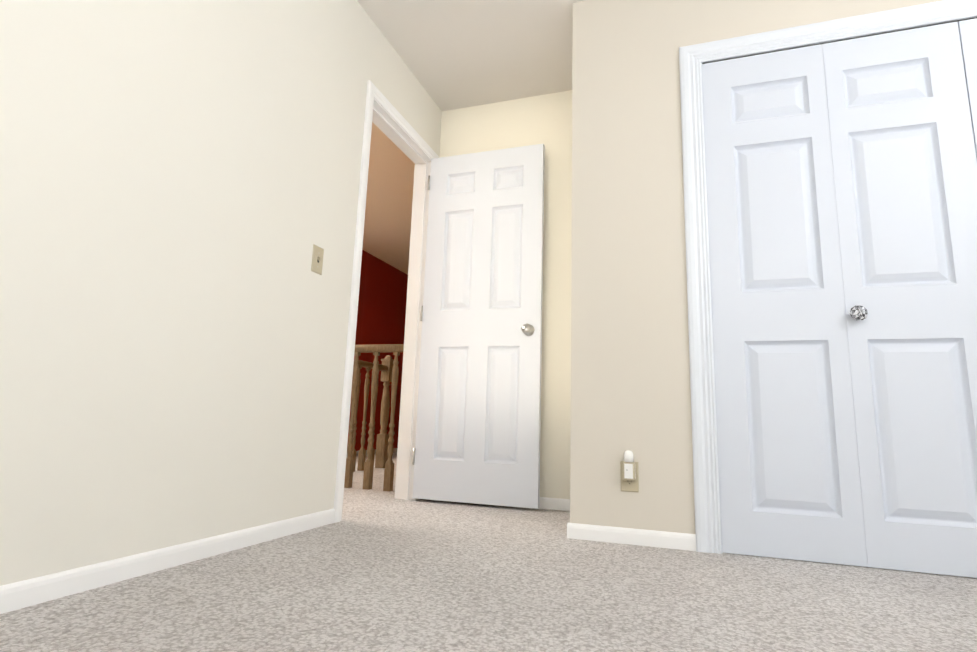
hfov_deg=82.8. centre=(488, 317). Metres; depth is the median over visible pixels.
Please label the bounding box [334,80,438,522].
door frame
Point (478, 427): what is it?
entry door
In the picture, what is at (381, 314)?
wall
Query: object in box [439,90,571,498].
wall
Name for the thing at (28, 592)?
baseboard
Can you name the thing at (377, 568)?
floor
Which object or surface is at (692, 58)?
trim
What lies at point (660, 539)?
baseboard
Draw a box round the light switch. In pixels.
[311,244,323,274]
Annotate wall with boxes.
[0,0,436,585]
[347,250,407,450]
[435,106,441,155]
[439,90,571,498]
[570,0,941,533]
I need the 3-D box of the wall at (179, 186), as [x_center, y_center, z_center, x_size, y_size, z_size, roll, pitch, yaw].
[-1.119,-0.559,1.397,0.120,2.440,4.255,-2,-11,19]
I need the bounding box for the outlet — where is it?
[620,450,638,491]
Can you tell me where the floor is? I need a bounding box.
[0,453,976,651]
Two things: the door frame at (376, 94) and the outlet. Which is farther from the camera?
the door frame at (376, 94)
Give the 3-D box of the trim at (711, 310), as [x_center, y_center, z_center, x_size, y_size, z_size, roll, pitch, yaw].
[0.906,-0.120,2.284,0.020,2.032,0.121,-2,-11,19]
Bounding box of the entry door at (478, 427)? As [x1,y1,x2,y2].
[412,144,544,508]
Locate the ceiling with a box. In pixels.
[357,0,585,274]
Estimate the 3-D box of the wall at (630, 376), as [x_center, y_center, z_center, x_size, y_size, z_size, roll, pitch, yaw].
[1.522,-0.340,2.112,2.404,2.440,0.120,-2,-11,19]
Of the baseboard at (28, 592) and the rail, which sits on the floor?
the rail
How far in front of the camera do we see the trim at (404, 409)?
3.30 m
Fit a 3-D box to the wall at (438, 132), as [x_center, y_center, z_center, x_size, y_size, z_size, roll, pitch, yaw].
[-0.415,-0.163,3.405,0.120,2.440,0.075,-2,-11,19]
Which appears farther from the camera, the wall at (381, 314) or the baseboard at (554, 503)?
the wall at (381, 314)
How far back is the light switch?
2.33 m
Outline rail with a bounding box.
[344,344,403,491]
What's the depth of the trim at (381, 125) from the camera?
3.17 m
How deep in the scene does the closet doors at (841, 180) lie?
2.06 m
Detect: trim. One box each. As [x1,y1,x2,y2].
[372,99,430,163]
[395,162,430,499]
[679,0,976,553]
[701,63,722,552]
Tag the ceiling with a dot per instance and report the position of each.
(455, 54)
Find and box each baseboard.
[0,508,334,613]
[346,448,397,456]
[539,497,569,510]
[567,522,695,550]
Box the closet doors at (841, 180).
[701,17,976,577]
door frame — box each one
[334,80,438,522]
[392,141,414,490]
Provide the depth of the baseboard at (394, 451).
6.84 m

